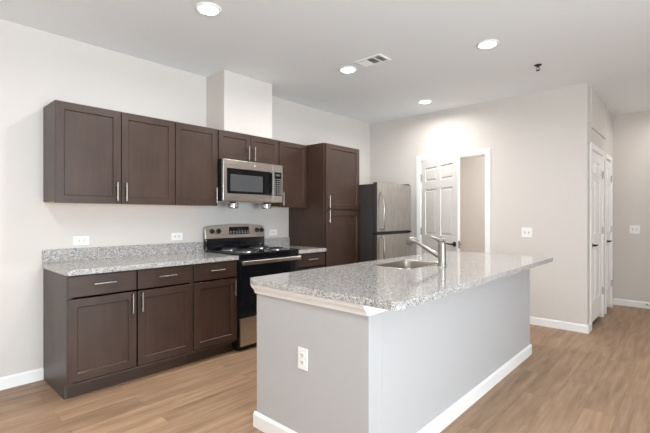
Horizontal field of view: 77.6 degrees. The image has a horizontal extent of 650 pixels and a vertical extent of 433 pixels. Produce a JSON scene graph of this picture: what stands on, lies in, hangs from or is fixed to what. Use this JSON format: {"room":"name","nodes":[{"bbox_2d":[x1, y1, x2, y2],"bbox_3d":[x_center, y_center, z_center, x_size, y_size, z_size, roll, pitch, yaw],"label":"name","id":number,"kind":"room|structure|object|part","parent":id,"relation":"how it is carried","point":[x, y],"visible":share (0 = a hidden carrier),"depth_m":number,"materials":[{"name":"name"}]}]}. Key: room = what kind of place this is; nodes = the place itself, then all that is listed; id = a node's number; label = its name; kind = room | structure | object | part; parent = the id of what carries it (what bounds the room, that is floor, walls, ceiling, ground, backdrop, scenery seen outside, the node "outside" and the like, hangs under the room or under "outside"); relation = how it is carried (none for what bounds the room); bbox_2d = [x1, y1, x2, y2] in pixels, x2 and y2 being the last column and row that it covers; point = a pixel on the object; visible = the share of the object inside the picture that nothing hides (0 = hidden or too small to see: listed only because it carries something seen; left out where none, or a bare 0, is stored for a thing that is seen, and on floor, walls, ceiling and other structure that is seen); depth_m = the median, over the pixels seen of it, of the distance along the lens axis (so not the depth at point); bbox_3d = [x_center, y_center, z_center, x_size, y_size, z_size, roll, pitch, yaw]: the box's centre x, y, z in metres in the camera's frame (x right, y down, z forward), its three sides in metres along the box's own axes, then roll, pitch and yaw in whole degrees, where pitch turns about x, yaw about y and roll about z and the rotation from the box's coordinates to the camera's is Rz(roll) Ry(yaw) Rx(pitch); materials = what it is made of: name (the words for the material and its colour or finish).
{"room":"kitchen","nodes":[
{"label":"kitchen","id":0,"kind":"room"},
{"bbox_2d":[0,19,369,376],"bbox_3d":[-1.442,-0.087,4.191,0.120,2.775,10.250,0,0,42],"label":"wall","id":1,"kind":"structure","parent":0,"point":[38,68],"depth_m":3.37,"materials":[{"name":"white paint"}]},
{"bbox_2d":[0,368,43,389],"bbox_3d":[-3.543,1.254,1.787,0.015,0.092,3.865,0,0,42],"label":"baseboard","id":2,"kind":"structure","parent":1,"relation":"attached to","point":[14,380],"depth_m":3.10,"materials":[{"name":"paint"}]},
{"bbox_2d":[73,236,88,245],"bbox_3d":[-2.062,0.209,3.417,0.009,0.076,0.120,0,0,42],"label":"electrical outlet","id":3,"kind":"object","parent":1,"relation":"attached to","point":[77,240],"visible":1,"depth_m":3.41,"materials":[{"name":"white plastic"}]},
{"bbox_2d":[43,100,174,204],"bbox_3d":[-1.794,-0.482,3.444,0.365,0.765,0.940,0,0,42],"label":"upper cabinet","id":4,"kind":"object","parent":1,"relation":"attached to","point":[92,155],"visible":1,"depth_m":3.26,"materials":[{"name":"brown wood"}]},
{"bbox_3d":[-1.853,-0.481,3.177,0.020,0.763,0.466,0,0,42],"label":"door","id":5,"kind":"part","parent":4,"relation":"part of","materials":[{"name":"brown wood"}]},
{"bbox_3d":[-1.698,-0.200,3.305,0.036,0.150,0.012,0,0,42],"label":"handle","id":6,"kind":"part","parent":4,"relation":"part of","materials":[{"name":"silver metal"}]},
{"bbox_3d":[-1.651,-0.200,3.357,0.036,0.150,0.012,0,0,42],"label":"handle","id":7,"kind":"part","parent":4,"relation":"part of","materials":[{"name":"silver metal"}]},
{"bbox_3d":[-1.535,-0.481,3.526,0.020,0.763,0.465,0,0,42],"label":"door","id":8,"kind":"part","parent":4,"relation":"part of","materials":[{"name":"brown wood"}]},
{"bbox_2d":[42,242,202,262],"bbox_3d":[-1.766,0.323,3.731,0.021,0.106,1.421,0,0,42],"label":"backsplash","id":9,"kind":"structure","parent":1,"relation":"attached to","point":[91,253],"depth_m":3.61,"materials":[{"name":"stone"}]},
{"bbox_2d":[171,233,182,240],"bbox_3d":[-1.484,0.206,4.050,0.009,0.076,0.120,0,0,42],"label":"electrical outlet","id":10,"kind":"object","parent":1,"relation":"attached to","point":[174,236],"visible":1,"depth_m":4.04,"materials":[{"name":"white plastic"}]},
{"bbox_2d":[175,122,217,205],"bbox_3d":[-1.324,-0.482,3.959,0.365,0.765,0.450,0,0,42],"label":"upper cabinet","id":11,"kind":"object","parent":1,"relation":"attached to","point":[195,146],"visible":0.73,"depth_m":3.85,"materials":[{"name":"brown wood"}]},
{"bbox_3d":[-1.072,-0.205,3.991,0.036,0.150,0.012,0,0,42],"label":"handle","id":12,"kind":"part","parent":11,"relation":"part of","materials":[{"name":"silver metal"}]},
{"bbox_2d":[206,70,270,138],"bbox_3d":[-0.928,-1.170,4.417,0.335,0.610,0.625,0,0,42],"label":"chase","id":13,"kind":"object","parent":1,"relation":"attached to","point":[236,103],"visible":0.76,"depth_m":4.24,"materials":[{"name":"white paint"}]},
{"bbox_2d":[217,130,278,164],"bbox_3d":[-0.902,-0.719,4.422,0.365,0.293,0.794,0,0,42],"label":"upper cabinet","id":14,"kind":"object","parent":1,"relation":"attached to","point":[230,145],"visible":0.71,"depth_m":4.28,"materials":[{"name":"brown wood"}]},
{"bbox_3d":[-0.935,-0.718,4.183,0.020,0.291,0.390,0,0,42],"label":"door","id":15,"kind":"part","parent":14,"relation":"part of","materials":[{"name":"brown wood"}]},
{"bbox_2d":[217,159,282,202],"bbox_3d":[-0.872,-0.358,4.395,0.444,0.420,0.782,0,0,42],"label":"microwave","id":16,"kind":"object","parent":14,"relation":"attached to","point":[238,181],"visible":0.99,"depth_m":4.22,"materials":[{"name":"silver metal"}]},
{"bbox_2d":[227,202,238,207],"bbox_3d":[-0.953,-0.113,4.179,0.116,0.070,0.116,0,0,42],"label":"canister","id":17,"kind":"object","parent":16,"relation":"attached to","point":[231,204],"visible":0.91,"depth_m":4.13,"materials":[{"name":"silver metal"}]},
{"bbox_3d":[-0.897,-0.150,4.418,0.320,0.004,0.722,0,0,42],"label":"filter panel","id":18,"kind":"part","parent":16,"relation":"part of","materials":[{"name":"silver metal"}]},
{"bbox_3d":[-0.779,-0.354,4.236,0.007,0.255,0.585,0,0,42],"label":"glass panel","id":19,"kind":"part","parent":16,"relation":"part of","materials":[{"name":"black glass"}]},
{"bbox_2d":[261,203,270,208],"bbox_3d":[-0.656,-0.113,4.504,0.116,0.070,0.116,0,0,42],"label":"canister","id":20,"kind":"object","parent":16,"relation":"attached to","point":[264,205],"visible":0.95,"depth_m":4.46,"materials":[{"name":"silver metal"}]},
{"bbox_3d":[-0.575,-0.360,4.425,0.046,0.280,0.028,0,0,42],"label":"handle","id":21,"kind":"part","parent":16,"relation":"part of","materials":[{"name":"silver metal"}]},
{"bbox_3d":[-0.538,-0.360,4.522,0.031,0.416,0.143,0,0,42],"label":"control panel","id":22,"kind":"part","parent":16,"relation":"part of","materials":[{"name":"silver metal"}]},
{"bbox_3d":[-0.668,-0.718,4.476,0.020,0.291,0.392,0,0,42],"label":"door","id":23,"kind":"part","parent":14,"relation":"part of","materials":[{"name":"brown wood"}]},
{"bbox_2d":[269,229,276,235],"bbox_3d":[-0.636,0.202,4.979,0.009,0.076,0.120,0,0,42],"label":"electrical outlet","id":24,"kind":"object","parent":1,"relation":"attached to","point":[271,231],"visible":1,"depth_m":4.97,"materials":[{"name":"white plastic"}]},
{"bbox_2d":[264,237,289,246],"bbox_3d":[-0.608,0.323,4.999,0.021,0.106,0.447,0,0,42],"label":"backsplash","id":25,"kind":"structure","parent":1,"relation":"attached to","point":[283,241],"depth_m":5.01,"materials":[{"name":"stone"}]},
{"bbox_2d":[261,141,305,207],"bbox_3d":[-0.482,-0.482,4.883,0.365,0.765,0.446,0,0,42],"label":"upper cabinet","id":26,"kind":"object","parent":1,"relation":"attached to","point":[292,156],"visible":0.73,"depth_m":4.80,"materials":[{"name":"brown wood"}]},
{"bbox_3d":[-0.381,-0.481,4.791,0.020,0.763,0.437,0,0,42],"label":"door","id":27,"kind":"part","parent":26,"relation":"part of","materials":[{"name":"brown wood"}]},
{"bbox_2d":[0,0,649,123],"bbox_3d":[1.125,-1.525,1.850,7.430,0.100,10.850,0,0,42],"label":"ceiling","id":28,"kind":"structure","parent":0,"point":[299,48],"depth_m":3.48,"materials":[{"name":"white paint"}]},
{"bbox_2d":[195,2,221,15],"bbox_3d":[-0.830,-1.470,2.878,0.184,0.010,0.184,0,0,42],"label":"recessed light","id":29,"kind":"object","parent":28,"relation":"in","point":[205,8],"visible":1,"depth_m":2.87,"materials":[{"name":"paint"}]},
{"bbox_2d":[270,84,271,138],"bbox_3d":[-0.602,-1.171,4.524,0.002,0.607,0.026,0,0,42],"label":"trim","id":30,"kind":"structure","parent":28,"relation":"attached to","point":[270,84],"depth_m":4.53,"materials":[{"name":"white paint"}]},
{"bbox_2d":[339,66,356,72],"bbox_3d":[0.231,-1.470,4.067,0.184,0.010,0.184,0,0,42],"label":"recessed light","id":31,"kind":"object","parent":28,"relation":"in","point":[346,69],"visible":1,"depth_m":4.05,"materials":[{"name":"white"}]},
{"bbox_2d":[355,54,390,67],"bbox_3d":[0.450,-1.470,3.833,0.290,0.009,0.180,0,0,42],"label":"ceiling vent","id":32,"kind":"object","parent":28,"relation":"in","point":[376,59],"visible":1,"depth_m":3.83,"materials":[{"name":"metal"}]},
{"bbox_2d":[418,99,431,103],"bbox_3d":[1.288,-1.470,5.204,0.184,0.010,0.184,0,0,42],"label":"recessed light","id":33,"kind":"object","parent":28,"relation":"in","point":[426,101],"visible":1,"depth_m":5.18,"materials":[{"name":"white"}]},
{"bbox_2d":[476,39,498,48],"bbox_3d":[1.395,-1.470,3.465,0.184,0.010,0.184,0,0,42],"label":"recessed light","id":34,"kind":"object","parent":28,"relation":"in","point":[486,44],"visible":1,"depth_m":3.46,"materials":[{"name":"white"}]},
{"bbox_2d":[534,64,541,70],"bbox_3d":[2.081,-1.447,3.946,0.068,0.056,0.068,0,0,42],"label":"sprinkler","id":35,"kind":"object","parent":28,"relation":"attached to","point":[535,65],"visible":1,"depth_m":3.94,"materials":[{"name":"brown metal"}]},
{"bbox_2d":[0,305,649,432],"bbox_3d":[1.125,1.350,1.850,7.430,0.100,10.850,0,0,42],"label":"floor","id":36,"kind":"structure","parent":0,"point":[598,381],"depth_m":2.88,"materials":[{"name":"wood"}]},
{"bbox_2d":[43,264,191,399],"bbox_3d":[-1.681,0.858,3.345,0.665,0.884,0.946,0,0,42],"label":"base cabinet","id":37,"kind":"object","parent":36,"relation":"on","point":[101,330],"visible":0.8,"depth_m":3.08,"materials":[{"name":"brown wood"}]},
{"bbox_3d":[-1.630,0.499,2.976,0.020,0.146,0.465,0,0,42],"label":"drawer","id":38,"kind":"part","parent":37,"relation":"part of","materials":[{"name":"brown wood"}]},
{"bbox_3d":[-1.630,0.877,2.976,0.020,0.582,0.465,0,0,42],"label":"door","id":39,"kind":"part","parent":37,"relation":"part of","materials":[{"name":"brown wood"}]},
{"bbox_3d":[-1.609,0.489,2.957,0.036,0.012,0.150,0,0,42],"label":"handle","id":40,"kind":"part","parent":37,"relation":"part of","materials":[{"name":"silver metal"}]},
{"bbox_2d":[42,242,238,275],"bbox_3d":[-1.533,0.343,3.518,0.651,0.145,1.421,0,0,42],"label":"countertop","id":41,"kind":"structure","parent":37,"relation":"on","point":[91,260],"depth_m":3.43,"materials":[{"name":"stone"}]},
{"bbox_3d":[-1.427,0.672,3.157,0.036,0.150,0.012,0,0,42],"label":"handle","id":42,"kind":"part","parent":37,"relation":"part of","materials":[{"name":"silver metal"}]},
{"bbox_3d":[-1.309,0.499,3.328,0.020,0.146,0.463,0,0,42],"label":"drawer","id":43,"kind":"part","parent":37,"relation":"part of","materials":[{"name":"brown wood"}]},
{"bbox_3d":[-1.309,0.877,3.328,0.020,0.582,0.463,0,0,42],"label":"door","id":44,"kind":"part","parent":37,"relation":"part of","materials":[{"name":"brown wood"}]},
{"bbox_2d":[188,260,236,363],"bbox_3d":[-1.204,0.858,3.868,0.665,0.884,0.463,0,0,42],"label":"base cabinet","id":45,"kind":"object","parent":36,"relation":"on","point":[214,284],"visible":0.63,"depth_m":3.66,"materials":[{"name":"brown wood"}]},
{"bbox_3d":[-0.992,0.499,3.676,0.020,0.146,0.450,0,0,42],"label":"drawer","id":46,"kind":"part","parent":45,"relation":"part of","materials":[{"name":"brown wood"}]},
{"bbox_3d":[-0.992,0.877,3.676,0.020,0.582,0.450,0,0,42],"label":"door","id":47,"kind":"part","parent":45,"relation":"part of","materials":[{"name":"brown wood"}]},
{"bbox_3d":[-0.843,0.672,3.798,0.036,0.150,0.012,0,0,42],"label":"handle","id":48,"kind":"part","parent":45,"relation":"part of","materials":[{"name":"silver metal"}]},
{"bbox_2d":[203,224,300,349],"bbox_3d":[-0.768,0.697,4.308,0.685,1.207,0.786,0,0,42],"label":"range","id":49,"kind":"object","parent":36,"relation":"on","point":[246,241],"visible":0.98,"depth_m":4.09,"materials":[{"name":"black metal"}]},
{"bbox_2d":[220,247,237,249],"bbox_3d":[-0.999,0.349,4.261,0.200,0.022,0.200,0,0,42],"label":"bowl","id":50,"kind":"object","parent":49,"relation":"on","point":[230,248],"depth_m":4.21,"materials":[{"name":"metal"}]},
{"bbox_3d":[-0.999,0.168,4.518,0.061,0.149,0.786,0,0,42],"label":"control panel","id":51,"kind":"part","parent":49,"relation":"part of","materials":[{"name":"silver metal"}]},
{"bbox_2d":[234,249,258,251],"bbox_3d":[-0.792,0.349,4.073,0.244,0.022,0.244,0,0,42],"label":"bowl","id":52,"kind":"object","parent":49,"relation":"on","point":[238,250],"depth_m":4.02,"materials":[{"name":"metal"}]},
{"bbox_3d":[-0.554,1.111,4.118,0.026,0.267,0.758,0,0,42],"label":"storage drawer","id":53,"kind":"part","parent":49,"relation":"part of","materials":[{"name":"silver metal"}]},
{"bbox_2d":[206,246,299,259],"bbox_3d":[-0.761,0.385,4.307,0.620,0.060,0.776,0,0,42],"label":"cooktop","id":54,"kind":"object","parent":49,"relation":"in","point":[244,252],"depth_m":4.15,"materials":[{"name":"black metal"}]},
{"bbox_2d":[249,245,268,247],"bbox_3d":[-0.736,0.349,4.550,0.244,0.022,0.244,0,0,42],"label":"bowl","id":55,"kind":"object","parent":49,"relation":"on","point":[250,246],"depth_m":4.49,"materials":[{"name":"metal"}]},
{"bbox_3d":[-0.554,0.697,4.118,0.026,0.537,0.762,0,0,42],"label":"oven door","id":56,"kind":"part","parent":49,"relation":"part of","materials":[{"name":"black glass"}]},
{"bbox_3d":[-0.529,0.448,4.095,0.045,0.040,0.762,0,0,42],"label":"handle","id":57,"kind":"part","parent":49,"relation":"part of","materials":[{"name":"silver metal"}]},
{"bbox_2d":[267,247,284,249],"bbox_3d":[-0.530,0.349,4.361,0.200,0.022,0.200,0,0,42],"label":"bowl","id":58,"kind":"object","parent":49,"relation":"on","point":[269,248],"depth_m":4.29,"materials":[{"name":"metal"}]},
{"bbox_2d":[297,252,323,270],"bbox_3d":[-0.370,0.858,4.782,0.665,0.884,0.444,0,0,42],"label":"base cabinet","id":59,"kind":"object","parent":36,"relation":"on","point":[315,260],"visible":0.18,"depth_m":4.58,"materials":[{"name":"brown wood"}]},
{"bbox_2d":[264,237,325,253],"bbox_3d":[-0.376,0.343,4.787,0.651,0.145,0.447,0,0,42],"label":"countertop","id":60,"kind":"structure","parent":59,"relation":"on","point":[284,242],"depth_m":4.91,"materials":[{"name":"stone"}]},
{"bbox_3d":[-0.159,0.877,4.590,0.020,0.582,0.432,0,0,42],"label":"door","id":61,"kind":"part","parent":59,"relation":"part of","materials":[{"name":"brown wood"}]},
{"bbox_2d":[289,143,358,266],"bbox_3d":[0.005,0.217,5.193,0.665,2.165,0.664,0,0,42],"label":"pantry cabinet","id":62,"kind":"object","parent":36,"relation":"on","point":[329,220],"visible":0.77,"depth_m":4.93,"materials":[{"name":"brown wood"}]},
{"bbox_3d":[0.223,0.554,5.008,0.020,1.228,0.640,0,0,42],"label":"door","id":63,"kind":"part","parent":62,"relation":"part of","materials":[{"name":"brown wood"}]},
{"bbox_3d":[0.223,-0.473,5.008,0.020,0.777,0.640,0,0,42],"label":"door","id":64,"kind":"part","parent":62,"relation":"part of","materials":[{"name":"brown wood"}]},
{"bbox_2d":[358,182,410,261],"bbox_3d":[0.656,0.429,5.627,0.866,1.742,0.839,0,0,42],"label":"refrigerator","id":65,"kind":"object","parent":36,"relation":"on","point":[384,210],"visible":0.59,"depth_m":5.24,"materials":[{"name":"silver metal"}]},
{"bbox_3d":[0.727,-0.063,5.115,0.070,0.490,0.041,0,0,42],"label":"handle","id":66,"kind":"part","parent":65,"relation":"part of","materials":[{"name":"silver metal"}]},
{"bbox_3d":[0.727,0.503,5.115,0.070,0.490,0.041,0,0,42],"label":"handle","id":67,"kind":"part","parent":65,"relation":"part of","materials":[{"name":"silver metal"}]},
{"bbox_3d":[0.907,0.722,5.403,0.060,0.967,0.823,0,0,42],"label":"fridge door","id":68,"kind":"part","parent":65,"relation":"part of","materials":[{"name":"silver metal"}]},
{"bbox_3d":[0.907,-0.113,5.403,0.060,0.630,0.823,0,0,42],"label":"freezer door","id":69,"kind":"part","parent":65,"relation":"part of","materials":[{"name":"silver metal"}]},
{"bbox_2d":[251,269,531,432],"bbox_3d":[0.746,0.859,3.143,0.885,0.883,2.620,0,0,42],"label":"kitchen island","id":70,"kind":"object","parent":36,"relation":"on","point":[418,368],"visible":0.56,"depth_m":2.30,"materials":[{"name":"grey paint"}]},
{"bbox_2d":[298,346,307,370],"bbox_3d":[-0.123,0.784,2.218,0.073,0.119,0.009,0,0,42],"label":"electrical outlet","id":71,"kind":"object","parent":70,"relation":"attached to","point":[302,352],"visible":1,"depth_m":2.21,"materials":[{"name":"white plastic"}]},
{"bbox_3d":[-0.122,0.446,2.192,0.855,0.057,0.045,0,0,42],"label":"crown moulding","id":72,"kind":"part","parent":70,"relation":"part of","materials":[{"name":"paint"}]},
{"bbox_3d":[0.756,1.254,3.155,0.885,0.092,2.590,0,0,42],"label":"baseboard","id":73,"kind":"part","parent":70,"relation":"part of","materials":[{"name":"paint"}]},
{"bbox_2d":[250,251,552,310],"bbox_3d":[0.814,0.395,3.081,1.060,0.036,2.650,0,0,42],"label":"island countertop","id":74,"kind":"structure","parent":70,"relation":"on","point":[393,289],"depth_m":2.47,"materials":[{"name":"stone"}]},
{"bbox_2d":[370,260,437,268],"bbox_3d":[0.646,0.485,3.170,0.388,0.221,0.571,0,0,42],"label":"sink","id":75,"kind":"object","parent":74,"relation":"in","point":[400,264],"visible":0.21,"depth_m":3.38,"materials":[{"name":"silver metal"}]},
{"bbox_2d":[406,236,446,265],"bbox_3d":[0.788,0.265,3.163,0.342,0.225,0.068,0,0,42],"label":"kitchen faucet","id":76,"kind":"object","parent":74,"relation":"on","point":[441,255],"visible":1,"depth_m":3.07,"materials":[{"name":"silver metal"}]},
{"bbox_3d":[0.804,0.260,3.149,0.225,0.140,0.035,0,0,42],"label":"spout","id":77,"kind":"part","parent":76,"relation":"part of","materials":[{"name":"silver metal"}]},
{"bbox_3d":[0.864,0.186,3.094,0.115,0.067,0.050,0,0,42],"label":"lever handle","id":78,"kind":"part","parent":76,"relation":"part of","materials":[{"name":"silver metal"}]},
{"bbox_2d":[460,156,484,252],"bbox_3d":[2.651,-0.087,6.786,2.430,2.775,0.100,0,0,42],"label":"wall","id":79,"kind":"structure","parent":0,"point":[472,169],"depth_m":6.85,"materials":[{"name":"grey paint"}]},
{"bbox_2d":[370,83,588,324],"bbox_3d":[1.856,-0.087,5.522,2.960,2.775,0.120,0,0,42],"label":"wall","id":80,"kind":"structure","parent":0,"point":[538,142],"depth_m":4.86,"materials":[{"name":"white paint"}]},
{"bbox_2d":[421,152,460,253],"bbox_3d":[1.544,0.251,5.436,0.153,2.075,0.937,0,0,-13],"label":"door","id":81,"kind":"structure","parent":80,"relation":"in","point":[440,176],"depth_m":5.36,"materials":[{"name":"paint"}]},
{"bbox_2d":[416,148,490,253],"bbox_3d":[1.771,0.215,5.588,1.063,2.169,0.136,0,0,42],"label":"door frame","id":82,"kind":"structure","parent":80,"relation":"attached to","point":[481,152],"depth_m":5.32,"materials":[{"name":"paint"}]},
{"bbox_2d":[522,227,531,237],"bbox_3d":[2.444,0.200,4.893,0.120,0.120,0.016,0,0,42],"label":"light switch","id":83,"kind":"object","parent":80,"relation":"attached to","point":[526,232],"visible":1,"depth_m":4.89,"materials":[{"name":"white plastic"}]},
{"bbox_2d":[530,316,590,333],"bbox_3d":[1.859,1.254,5.515,2.975,0.092,0.145,0,0,42],"label":"baseboard","id":84,"kind":"structure","parent":80,"relation":"attached to","point":[570,326],"depth_m":4.64,"materials":[{"name":"paint"}]},
{"bbox_2d":[589,86,612,322],"bbox_3d":[3.576,-0.087,5.293,0.110,2.775,1.860,0,0,42],"label":"wall","id":85,"kind":"structure","parent":0,"point":[606,145],"depth_m":5.34,"materials":[{"name":"white paint"}]},
{"bbox_2d":[590,142,603,330],"bbox_3d":[3.265,0.232,4.940,0.126,2.136,0.892,0,0,42],"label":"door frame","id":86,"kind":"structure","parent":85,"relation":"attached to","point":[593,147],"depth_m":5.19,"materials":[{"name":"paint"}]},
{"bbox_2d":[592,151,603,321],"bbox_3d":[3.309,0.240,4.907,0.094,2.010,0.764,0,0,42],"label":"door","id":87,"kind":"structure","parent":85,"relation":"in","point":[596,159],"depth_m":4.93,"materials":[{"name":"paint"}]},
{"bbox_2d":[590,87,605,138],"bbox_3d":[3.386,-1.248,4.992,0.014,0.455,1.040,0,0,42],"label":"access panel","id":88,"kind":"object","parent":85,"relation":"attached to","point":[597,109],"visible":1,"depth_m":4.90,"materials":[{"name":"white paint"}]},
{"bbox_3d":[3.384,-1.250,4.994,0.010,0.380,0.960,0,0,42],"label":"panel","id":89,"kind":"part","parent":88,"relation":"part of","materials":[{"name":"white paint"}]},
{"bbox_2d":[605,153,612,313],"bbox_3d":[3.871,0.232,5.605,0.126,2.136,0.592,0,0,42],"label":"door frame","id":90,"kind":"structure","parent":85,"relation":"attached to","point":[609,158],"depth_m":5.74,"materials":[{"name":"paint"}]},
{"bbox_2d":[607,160,611,305],"bbox_3d":[3.915,0.240,5.572,0.094,2.010,0.464,0,0,42],"label":"door","id":91,"kind":"structure","parent":85,"relation":"in","point":[608,162],"depth_m":5.64,"materials":[{"name":"paint"}]},
{"bbox_2d":[613,111,649,301],"bbox_3d":[5.517,-0.087,4.862,4.400,2.775,0.120,0,0,42],"label":"wall","id":92,"kind":"structure","parent":0,"point":[631,132],"depth_m":5.80,"materials":[{"name":"white paint"}]},
{"bbox_2d":[613,298,649,308],"bbox_3d":[5.668,1.254,4.633,3.870,0.092,0.015,0,0,42],"label":"baseboard","id":93,"kind":"structure","parent":92,"relation":"attached to","point":[623,302],"depth_m":5.79,"materials":[{"name":"paint"}]},
{"bbox_2d":[629,225,639,233],"bbox_3d":[4.422,0.192,5.769,0.120,0.120,0.016,0,0,42],"label":"light switch","id":94,"kind":"object","parent":92,"relation":"attached to","point":[633,229],"visible":1,"depth_m":5.77,"materials":[{"name":"white plastic"}]}
]}

